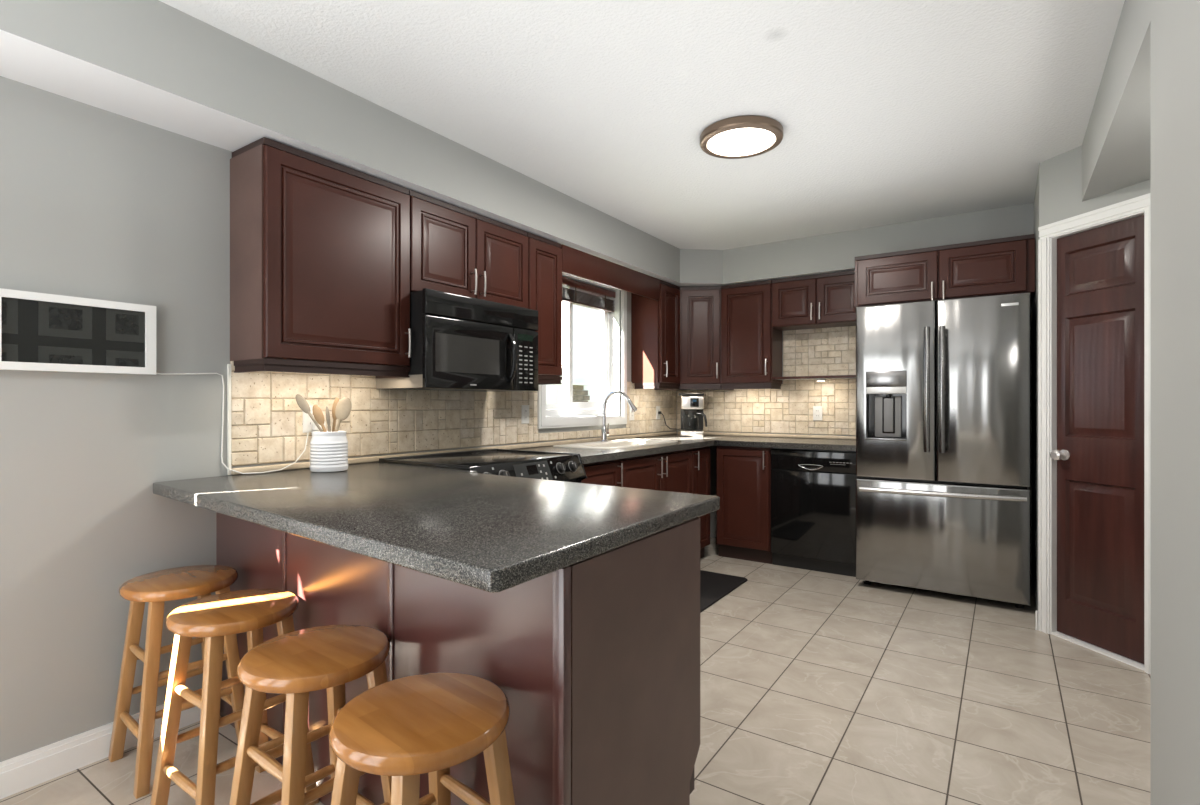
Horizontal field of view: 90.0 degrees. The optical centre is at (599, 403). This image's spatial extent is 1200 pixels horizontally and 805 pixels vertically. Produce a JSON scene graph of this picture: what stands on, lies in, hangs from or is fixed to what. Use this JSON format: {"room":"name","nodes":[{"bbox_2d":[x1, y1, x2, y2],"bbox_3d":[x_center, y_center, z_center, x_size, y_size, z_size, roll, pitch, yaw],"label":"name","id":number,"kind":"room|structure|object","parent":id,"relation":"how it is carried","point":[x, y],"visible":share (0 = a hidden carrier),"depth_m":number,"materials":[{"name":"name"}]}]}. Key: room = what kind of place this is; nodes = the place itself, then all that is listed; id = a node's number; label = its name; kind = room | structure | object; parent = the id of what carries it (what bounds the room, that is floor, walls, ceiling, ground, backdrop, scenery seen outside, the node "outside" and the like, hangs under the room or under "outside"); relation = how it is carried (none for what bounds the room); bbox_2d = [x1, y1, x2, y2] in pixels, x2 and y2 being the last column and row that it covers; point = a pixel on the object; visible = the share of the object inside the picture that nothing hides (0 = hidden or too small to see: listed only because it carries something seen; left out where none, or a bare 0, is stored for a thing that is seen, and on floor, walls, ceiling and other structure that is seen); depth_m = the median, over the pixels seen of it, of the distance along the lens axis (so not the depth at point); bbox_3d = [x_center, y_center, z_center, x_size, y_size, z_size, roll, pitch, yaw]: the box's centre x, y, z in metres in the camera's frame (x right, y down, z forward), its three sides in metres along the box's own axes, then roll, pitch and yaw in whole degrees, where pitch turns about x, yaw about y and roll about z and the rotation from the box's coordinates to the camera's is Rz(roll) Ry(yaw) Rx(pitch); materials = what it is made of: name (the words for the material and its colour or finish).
{"room":"kitchen","nodes":[
{"label":"kitchen","id":0,"kind":"room"},
{"bbox_2d":[0,76,676,761],"bbox_3d":[-1.011,-0.040,3.095,0.161,2.440,6.200,0,0,34],"label":"wall","id":1,"kind":"structure","parent":0,"point":[96,203],"depth_m":2.05,"materials":[{"name":"grey paint"}]},
{"bbox_2d":[0,288,155,374],"bbox_3d":[-1.688,-0.223,1.939,0.031,0.240,0.422,0,0,34],"label":"picture frame","id":2,"kind":"object","parent":1,"relation":"attached to","point":[39,331],"visible":1,"depth_m":1.92,"materials":[{"name":"white paint"}]},
{"bbox_2d":[1,302,6,324],"bbox_3d":[-1.780,-0.271,1.791,0.001,0.068,0.012,0,0,34],"label":"photograph","id":3,"kind":"object","parent":2,"relation":"attached to","point":[3,304],"depth_m":1.79},
{"bbox_2d":[1,352,6,360],"bbox_3d":[-1.780,-0.141,1.791,0.001,0.027,0.012,0,0,34],"label":"photograph","id":4,"kind":"object","parent":2,"relation":"attached to","point":[3,354],"depth_m":1.79},
{"bbox_2d":[1,297,17,333],"bbox_3d":[-1.773,-0.265,1.802,0.001,0.106,0.037,0,0,34],"label":"picture","id":5,"kind":"object","parent":2,"relation":"attached to","point":[9,305],"depth_m":1.80,"materials":[{"name":"grey"}]},
{"bbox_2d":[1,344,17,361],"bbox_3d":[-1.773,-0.154,1.802,0.001,0.052,0.037,0,0,34],"label":"picture","id":6,"kind":"object","parent":2,"relation":"attached to","point":[9,352],"depth_m":1.80,"materials":[{"name":"grey"}]},
{"bbox_2d":[38,301,91,338],"bbox_3d":[-1.700,-0.265,1.910,0.001,0.106,0.132,0,0,34],"label":"picture","id":7,"kind":"object","parent":2,"relation":"attached to","point":[56,319],"depth_m":1.91,"materials":[{"name":"grey"}]},
{"bbox_2d":[38,346,91,364],"bbox_3d":[-1.700,-0.154,1.910,0.001,0.052,0.132,0,0,34],"label":"picture","id":8,"kind":"object","parent":2,"relation":"attached to","point":[47,355],"depth_m":1.91,"materials":[{"name":"grey"}]},
{"bbox_2d":[49,306,81,330],"bbox_3d":[-1.700,-0.271,1.910,0.001,0.068,0.082,0,0,34],"label":"photograph","id":9,"kind":"object","parent":2,"relation":"attached to","point":[61,318],"depth_m":1.91},
{"bbox_2d":[49,354,81,363],"bbox_3d":[-1.700,-0.141,1.910,0.001,0.027,0.082,0,0,34],"label":"photograph","id":10,"kind":"object","parent":2,"relation":"attached to","point":[53,358],"depth_m":1.91},
{"bbox_2d":[106,308,144,342],"bbox_3d":[-1.612,-0.265,2.040,0.001,0.106,0.108,0,0,34],"label":"picture","id":11,"kind":"object","parent":2,"relation":"attached to","point":[123,325],"depth_m":2.04,"materials":[{"name":"grey"}]},
{"bbox_2d":[106,350,144,366],"bbox_3d":[-1.612,-0.154,2.040,0.001,0.052,0.108,0,0,34],"label":"picture","id":12,"kind":"object","parent":2,"relation":"attached to","point":[114,358],"depth_m":2.04,"materials":[{"name":"grey"}]},
{"bbox_2d":[115,313,138,334],"bbox_3d":[-1.610,-0.271,2.043,0.001,0.068,0.065,0,0,34],"label":"photograph","id":13,"kind":"object","parent":2,"relation":"attached to","point":[125,323],"depth_m":2.04},
{"bbox_2d":[115,358,138,366],"bbox_3d":[-1.610,-0.141,2.043,0.001,0.027,0.065,0,0,34],"label":"photograph","id":14,"kind":"object","parent":2,"relation":"attached to","point":[119,362],"depth_m":2.04},
{"bbox_2d":[156,373,308,473],"bbox_3d":[-1.403,0.078,2.340,0.048,0.395,0.567,0,0,36],"label":"power cord","id":15,"kind":"object","parent":2,"relation":"attached to","point":[156,373],"visible":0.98,"depth_m":2.31,"materials":[{"name":"white plastic"}]},
{"bbox_2d":[0,704,200,798],"bbox_3d":[-1.671,1.127,1.980,0.014,0.105,0.688,0,0,34],"label":"baseboard","id":16,"kind":"structure","parent":1,"relation":"attached to","point":[19,773],"depth_m":1.91,"materials":[{"name":"white paint"}]},
{"bbox_2d":[227,364,230,474],"bbox_3d":[-1.438,0.060,2.328,0.011,0.430,0.010,0,0,34],"label":"trim","id":17,"kind":"structure","parent":1,"relation":"attached to","point":[228,365],"depth_m":2.33,"materials":[{"name":"white"}]},
{"bbox_2d":[303,406,325,432],"bbox_3d":[-1.234,0.065,2.593,0.036,0.116,0.086,0,0,34],"label":"wall outlet","id":18,"kind":"object","parent":1,"relation":"attached to","point":[308,424],"visible":0.4,"depth_m":2.58,"materials":[{"name":"white plastic"}]},
{"bbox_2d":[230,137,410,378],"bbox_3d":[-1.134,-0.548,2.517,0.298,0.855,0.648,0,0,34],"label":"upper cabinet","id":19,"kind":"object","parent":1,"relation":"attached to","point":[320,247],"visible":1,"depth_m":2.34,"materials":[{"name":"brown wood"}]},
{"bbox_2d":[409,190,527,307],"bbox_3d":[-0.724,-0.744,3.124,0.298,0.464,0.815,0,0,34],"label":"upper cabinet","id":20,"kind":"object","parent":1,"relation":"attached to","point":[454,249],"visible":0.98,"depth_m":3.00,"materials":[{"name":"brown wood"}]},
{"bbox_2d":[376,288,537,391],"bbox_3d":[-0.686,-0.289,3.040,0.438,0.439,0.768,0,0,34],"label":"microwave","id":21,"kind":"object","parent":20,"relation":"attached to","point":[459,342],"visible":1,"depth_m":2.84,"materials":[{"name":"black"}]},
{"bbox_2d":[521,405,528,423],"bbox_3d":[-0.466,0.065,3.756,0.008,0.116,0.072,0,0,34],"label":"wall outlet","id":22,"kind":"object","parent":1,"relation":"attached to","point":[524,408],"visible":1,"depth_m":3.75,"materials":[{"name":"white plastic"}]},
{"bbox_2d":[231,431,855,474],"bbox_3d":[0.331,0.263,3.445,1.694,0.026,3.820,0,0,34],"label":"trim","id":23,"kind":"structure","parent":1,"relation":"attached to","point":[302,465],"depth_m":3.73,"materials":[{"name":"stone"}]},
{"bbox_2d":[527,232,561,384],"bbox_3d":[-0.422,-0.548,3.602,0.264,0.855,0.312,0,0,34],"label":"upper cabinet","id":24,"kind":"object","parent":1,"relation":"attached to","point":[544,255],"visible":0.58,"depth_m":3.54,"materials":[{"name":"brown wood"}]},
{"bbox_2d":[537,272,626,428],"bbox_3d":[-0.159,-0.399,4.339,0.182,1.113,1.075,0,0,34],"label":"window","id":25,"kind":"structure","parent":1,"relation":"in","point":[569,414],"depth_m":4.61,"materials":[{"name":"white plastic"}]},
{"bbox_2d":[562,277,614,312],"bbox_3d":[-0.149,-0.795,4.324,0.046,0.162,0.902,0,0,34],"label":"window blind","id":26,"kind":"object","parent":25,"relation":"attached to","point":[570,296],"visible":0.62,"depth_m":4.38,"materials":[{"name":"red wood"}]},
{"bbox_2d":[629,406,633,420],"bbox_3d":[0.257,0.075,4.827,0.008,0.116,0.072,0,0,34],"label":"wall outlet","id":27,"kind":"object","parent":1,"relation":"attached to","point":[631,414],"visible":0.7,"depth_m":4.81,"materials":[{"name":"white plastic"}]},
{"bbox_2d":[631,280,679,389],"bbox_3d":[0.476,-0.548,4.902,0.298,0.855,0.358,0,0,34],"label":"upper cabinet","id":28,"kind":"object","parent":1,"relation":"attached to","point":[655,325],"visible":0.96,"depth_m":4.78,"materials":[{"name":"brown wood"}]},
{"bbox_2d":[561,244,659,300],"bbox_3d":[0.112,-0.891,4.180,0.018,0.167,1.243,0,0,34],"label":"valance board","id":29,"kind":"object","parent":28,"relation":"attached to","point":[575,262],"visible":1,"depth_m":4.07,"materials":[{"name":"brown wood"}]},
{"bbox_2d":[656,406,659,418],"bbox_3d":[0.505,0.075,5.194,0.008,0.116,0.072,0,0,34],"label":"wall outlet","id":30,"kind":"object","parent":1,"relation":"attached to","point":[657,407],"visible":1,"depth_m":5.18,"materials":[{"name":"white plastic"}]},
{"bbox_2d":[654,286,723,390],"bbox_3d":[0.801,-0.549,5.159,0.550,0.853,0.425,0,0,34],"label":"upper cabinet","id":31,"kind":"object","parent":1,"relation":"attached to","point":[700,306],"visible":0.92,"depth_m":4.97,"materials":[{"name":"brown wood"}]},
{"bbox_2d":[0,0,1033,286],"bbox_3d":[0.145,-1.123,2.315,2.649,0.275,5.900,0,0,34],"label":"soffit","id":32,"kind":"structure","parent":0,"point":[155,63],"depth_m":2.32,"materials":[{"name":"grey paint"}]},
{"bbox_2d":[0,537,1150,804],"bbox_3d":[0.518,1.230,2.063,3.850,0.100,6.200,0,0,34],"label":"floor","id":33,"kind":"structure","parent":0,"point":[817,688],"depth_m":2.30,"materials":[{"name":"tile"}]},
{"bbox_2d":[108,565,244,798],"bbox_3d":[-1.408,0.880,2.017,0.328,0.600,0.328,0,0,39],"label":"bar stool","id":34,"kind":"object","parent":33,"relation":"on","point":[155,588],"visible":0.83,"depth_m":1.96,"materials":[{"name":"brown wood"}]},
{"bbox_2d":[150,589,318,804],"bbox_3d":[-1.055,0.880,1.736,0.328,0.600,0.328,0,0,35],"label":"bar stool","id":35,"kind":"object","parent":33,"relation":"on","point":[213,617],"visible":0.83,"depth_m":1.68,"materials":[{"name":"brown wood"}]},
{"bbox_2d":[229,625,391,804],"bbox_3d":[-0.673,0.880,1.429,0.328,0.600,0.328,0,0,37],"label":"bar stool","id":36,"kind":"object","parent":33,"relation":"on","point":[295,664],"visible":0.89,"depth_m":1.39,"materials":[{"name":"brown wood"}]},
{"bbox_2d":[329,672,514,804],"bbox_3d":[-0.338,0.880,1.147,0.328,0.600,0.328,0,0,41],"label":"bar stool","id":37,"kind":"object","parent":33,"relation":"on","point":[403,729],"visible":1,"depth_m":1.12,"materials":[{"name":"brown wood"}]},
{"bbox_2d":[216,512,699,804],"bbox_3d":[-0.559,0.749,2.031,1.858,0.862,0.743,0,0,39],"label":"base cabinet","id":38,"kind":"object","parent":33,"relation":"on","point":[595,660],"visible":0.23,"depth_m":1.40,"materials":[{"name":"brown wood"}]},
{"bbox_2d":[153,462,719,592],"bbox_3d":[-0.628,0.296,1.929,1.800,0.040,1.041,0,0,34],"label":"countertop","id":39,"kind":"structure","parent":38,"relation":"on","point":[486,532],"depth_m":1.56,"materials":[{"name":"stone"}]},
{"bbox_2d":[310,431,347,472],"bbox_3d":[-1.120,0.195,2.481,0.147,0.164,0.147,0,0,34],"label":"utensil crock","id":40,"kind":"object","parent":39,"relation":"on","point":[328,450],"visible":1,"depth_m":2.42,"materials":[{"name":"white ceramic"}]},
{"bbox_2d":[295,394,322,431],"bbox_3d":[-1.186,0.079,2.503,0.169,0.239,0.014,0,0,-1],"label":"wooden spoon","id":41,"kind":"object","parent":40,"relation":"in","point":[301,401],"visible":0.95,"depth_m":2.50,"materials":[{"name":"beige wood"}]},
{"bbox_2d":[312,405,326,431],"bbox_3d":[-1.139,0.099,2.470,0.089,0.195,0.014,0,0,-1],"label":"wooden spatula","id":42,"kind":"object","parent":40,"relation":"in","point":[317,412],"visible":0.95,"depth_m":2.46,"materials":[{"name":"beige wood"}]},
{"bbox_2d":[326,406,330,431],"bbox_3d":[-1.120,0.102,2.486,0.031,0.187,0.014,0,0,-5],"label":"wooden utensil","id":43,"kind":"object","parent":40,"relation":"in","point":[327,409],"visible":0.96,"depth_m":2.48,"materials":[{"name":"grey wood"}]},
{"bbox_2d":[332,397,339,431],"bbox_3d":[-1.111,0.084,2.515,0.043,0.224,0.014,0,0,-4],"label":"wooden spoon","id":44,"kind":"object","parent":40,"relation":"in","point":[336,400],"visible":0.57,"depth_m":2.51,"materials":[{"name":"beige wood"}]},
{"bbox_2d":[335,397,351,431],"bbox_3d":[-1.065,0.084,2.459,0.095,0.225,0.014,0,0,-2],"label":"wooden spoon","id":45,"kind":"object","parent":40,"relation":"in","point":[344,406],"visible":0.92,"depth_m":2.45,"materials":[{"name":"brown wood"}]},
{"bbox_2d":[379,449,586,482],"bbox_3d":[-0.549,0.719,2.977,0.679,0.922,0.781,0,0,34],"label":"stove","id":46,"kind":"object","parent":33,"relation":"on","point":[556,466],"visible":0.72,"depth_m":2.89,"materials":[{"name":"black"}]},
{"bbox_2d":[384,450,576,470],"bbox_3d":[-0.565,0.273,2.983,0.570,0.021,0.774,0,0,34],"label":"cooktop","id":47,"kind":"object","parent":46,"relation":"in","point":[475,460],"depth_m":2.86,"materials":[{"name":"black glass"}]},
{"bbox_2d":[564,479,580,482],"bbox_3d":[-0.302,0.685,2.808,0.080,0.590,0.756,0,0,34],"label":"oven","id":48,"kind":"object","parent":46,"relation":"in","point":[565,480],"depth_m":3.07,"materials":[{"name":"black"}]},
{"bbox_2d":[581,459,622,486],"bbox_3d":[-0.242,0.749,3.505,0.657,0.862,0.431,0,0,34],"label":"base cabinet","id":49,"kind":"object","parent":33,"relation":"on","point":[607,473],"visible":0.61,"depth_m":3.39,"materials":[{"name":"brown wood"}]},
{"bbox_2d":[511,434,855,463],"bbox_3d":[0.729,0.296,4.034,1.694,0.040,2.397,0,0,34],"label":"countertop","id":50,"kind":"structure","parent":49,"relation":"on","point":[587,455],"depth_m":4.20,"materials":[{"name":"stone"}]},
{"bbox_2d":[553,439,677,449],"bbox_3d":[0.133,0.368,4.136,0.443,0.203,0.905,0,0,34],"label":"sink","id":51,"kind":"object","parent":50,"relation":"in","point":[619,443],"visible":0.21,"depth_m":4.16,"materials":[{"name":"beige"}]},
{"bbox_2d":[601,391,636,441],"bbox_3d":[0.136,0.086,4.214,0.286,0.361,0.086,0,0,34],"label":"faucet","id":52,"kind":"object","parent":50,"relation":"on","point":[604,431],"visible":1,"depth_m":4.25,"materials":[{"name":"silver metal"}]},
{"bbox_2d":[658,393,706,436],"bbox_3d":[0.708,0.093,5.148,0.416,0.366,0.242,0,0,9],"label":"coffee maker","id":53,"kind":"object","parent":50,"relation":"on","point":[692,404],"visible":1,"depth_m":5.06,"materials":[{"name":"silver metal"}]},
{"bbox_2d":[617,449,691,493],"bbox_3d":[0.152,0.749,4.089,0.657,0.862,0.976,0,0,34],"label":"base cabinet","id":54,"kind":"object","parent":33,"relation":"on","point":[667,471],"visible":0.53,"depth_m":3.91,"materials":[{"name":"brown wood"}]},
{"bbox_2d":[690,446,709,557],"bbox_3d":[0.520,0.749,4.634,0.657,0.862,0.337,0,0,34],"label":"base cabinet","id":55,"kind":"object","parent":33,"relation":"on","point":[700,456],"visible":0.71,"depth_m":4.49,"materials":[{"name":"brown wood"}]},
{"bbox_2d":[700,570,746,612],"bbox_3d":[0.566,1.173,3.744,0.408,0.013,0.940,0,0,34],"label":"floor mat","id":56,"kind":"object","parent":33,"relation":"on","point":[714,586],"visible":0.38,"depth_m":3.85,"materials":[{"name":"black rubber"}]},
{"bbox_2d":[716,446,771,563],"bbox_3d":[1.224,0.749,4.734,0.421,0.862,0.657,0,0,34],"label":"base cabinet","id":57,"kind":"object","parent":33,"relation":"on","point":[743,474],"visible":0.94,"depth_m":4.49,"materials":[{"name":"brown wood"}]},
{"bbox_2d":[771,448,858,576],"bbox_3d":[1.659,0.752,4.451,0.606,0.855,0.608,0,0,34],"label":"dishwasher","id":58,"kind":"object","parent":33,"relation":"on","point":[813,492],"visible":0.93,"depth_m":4.21,"materials":[{"name":"black"}]},
{"bbox_2d":[772,448,855,473],"bbox_3d":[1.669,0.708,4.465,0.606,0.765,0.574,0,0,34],"label":"control panel","id":59,"kind":"object","parent":58,"relation":"in","point":[777,468],"depth_m":4.28,"materials":[{"name":"black plastic"}]},
{"bbox_2d":[856,292,1029,608],"bbox_3d":[2.225,0.276,3.907,0.917,1.808,0.854,0,0,34],"label":"refrigerator","id":60,"kind":"object","parent":33,"relation":"on","point":[943,386],"visible":1,"depth_m":3.58,"materials":[{"name":"grey metal"}]},
{"bbox_2d":[159,0,1124,249],"bbox_3d":[0.518,-1.310,2.063,3.850,0.100,6.200,0,0,34],"label":"ceiling","id":61,"kind":"structure","parent":0,"point":[889,112],"depth_m":2.37,"materials":[{"name":"white paint"}]},
{"bbox_2d":[700,115,782,158],"bbox_3d":[0.658,-1.238,2.801,0.380,0.043,0.380,0,0,34],"label":"ceiling light","id":62,"kind":"object","parent":61,"relation":"attached to","point":[745,136],"visible":1,"depth_m":2.74,"materials":[{"name":"white glass"}]},
{"bbox_2d":[707,128,774,155],"bbox_3d":[0.658,-1.225,2.801,0.316,0.014,0.316,0,0,34],"label":"diffuser","id":63,"kind":"object","parent":62,"relation":"attached to","point":[730,141],"depth_m":2.79,"materials":[{"name":"white glass"}]},
{"bbox_2d":[676,304,1031,579],"bbox_3d":[1.897,-0.040,4.776,2.800,2.440,0.161,0,0,34],"label":"wall","id":64,"kind":"structure","parent":0,"point":[818,351],"depth_m":4.86,"materials":[{"name":"tile"}]},
{"bbox_2d":[721,280,781,389],"bbox_3d":[1.237,-0.548,4.931,0.425,0.855,0.316,0,0,34],"label":"upper cabinet","id":65,"kind":"object","parent":64,"relation":"attached to","point":[751,349],"visible":0.98,"depth_m":4.83,"materials":[{"name":"brown wood"}]},
{"bbox_2d":[772,270,855,330],"bbox_3d":[1.696,-0.789,4.620,0.682,0.373,0.316,0,0,34],"label":"upper cabinet","id":66,"kind":"object","parent":64,"relation":"attached to","point":[827,300],"visible":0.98,"depth_m":4.54,"materials":[{"name":"brown wood"}]},
{"bbox_2d":[772,375,855,379],"bbox_3d":[1.709,-0.203,4.639,0.681,0.019,0.272,0,0,34],"label":"niche shelf","id":67,"kind":"object","parent":64,"relation":"attached to","point":[829,376],"visible":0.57,"depth_m":4.59,"materials":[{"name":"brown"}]},
{"bbox_2d":[816,378,825,380],"bbox_3d":[1.693,-0.185,4.600,0.072,0.022,0.072,0,0,34],"label":"puck light","id":68,"kind":"object","parent":67,"relation":"attached to","point":[817,379],"visible":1,"depth_m":4.57,"materials":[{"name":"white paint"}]},
{"bbox_2d":[813,406,821,420],"bbox_3d":[1.735,0.075,4.785,0.072,0.116,0.008,0,0,34],"label":"wall outlet","id":69,"kind":"object","parent":64,"relation":"attached to","point":[817,410],"visible":1,"depth_m":4.78,"materials":[{"name":"white plastic"}]},
{"bbox_2d":[855,234,1034,306],"bbox_3d":[2.275,-0.804,3.986,0.975,0.353,0.722,0,0,34],"label":"upper cabinet","id":70,"kind":"object","parent":64,"relation":"attached to","point":[1006,265],"visible":0.92,"depth_m":3.69,"materials":[{"name":"brown wood"}]},
{"bbox_2d":[1032,169,1038,609],"bbox_3d":[2.638,-0.040,3.551,0.101,2.440,1.062,0,0,34],"label":"wall","id":71,"kind":"structure","parent":0,"point":[1036,198],"depth_m":3.54,"materials":[{"name":"grey paint"}]},
{"bbox_2d":[1039,145,1150,239],"bbox_3d":[2.457,-0.040,2.662,0.100,2.440,1.000,0,0,-13],"label":"wall","id":72,"kind":"structure","parent":0,"point":[1060,176],"depth_m":2.99,"materials":[{"name":"grey paint"}]},
{"bbox_2d":[1036,193,1150,673],"bbox_3d":[2.400,0.130,2.876,0.120,2.100,0.566,0,0,-13],"label":"trim","id":73,"kind":"structure","parent":72,"relation":"attached to","point":[1046,614],"depth_m":3.08,"materials":[{"name":"white paint"}]},
{"bbox_2d":[1050,215,1143,663],"bbox_3d":[2.375,0.159,2.864,0.101,2.011,0.431,0,0,-13],"label":"door","id":74,"kind":"structure","parent":72,"relation":"in","point":[1099,454],"depth_m":2.86,"materials":[{"name":"brown wood"}]},
{"bbox_2d":[1117,124,1150,189],"bbox_3d":[2.301,-1.035,1.957,0.775,0.100,1.680,0,0,34],"label":"ceiling","id":75,"kind":"structure","parent":0,"point":[1139,169],"depth_m":2.49,"materials":[{"name":"grey paint"}]},
{"bbox_2d":[1082,0,1199,804],"bbox_3d":[1.060,-0.040,0.913,0.115,2.440,4.900,0,0,34],"label":"wall","id":76,"kind":"structure","parent":0,"point":[1151,74],"depth_m":1.36,"materials":[{"name":"grey paint"}]},
{"label":"outside","id":77,"kind":"structure","parent":0,"visible":0},
{"bbox_3d":[-8.226,1.530,26.063,37.200,0.100,46.000,0,0,34],"label":"lawn","id":78,"kind":"structure","parent":77,"visible":0},
{"bbox_2d":[546,302,600,403],"bbox_3d":[-0.482,-1.920,16.311,4.950,6.800,17.500,0,0,34],"label":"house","id":79,"kind":"structure","parent":78,"relation":"on","point":[586,321],"depth_m":12.34,"materials":[{"name":"white"}]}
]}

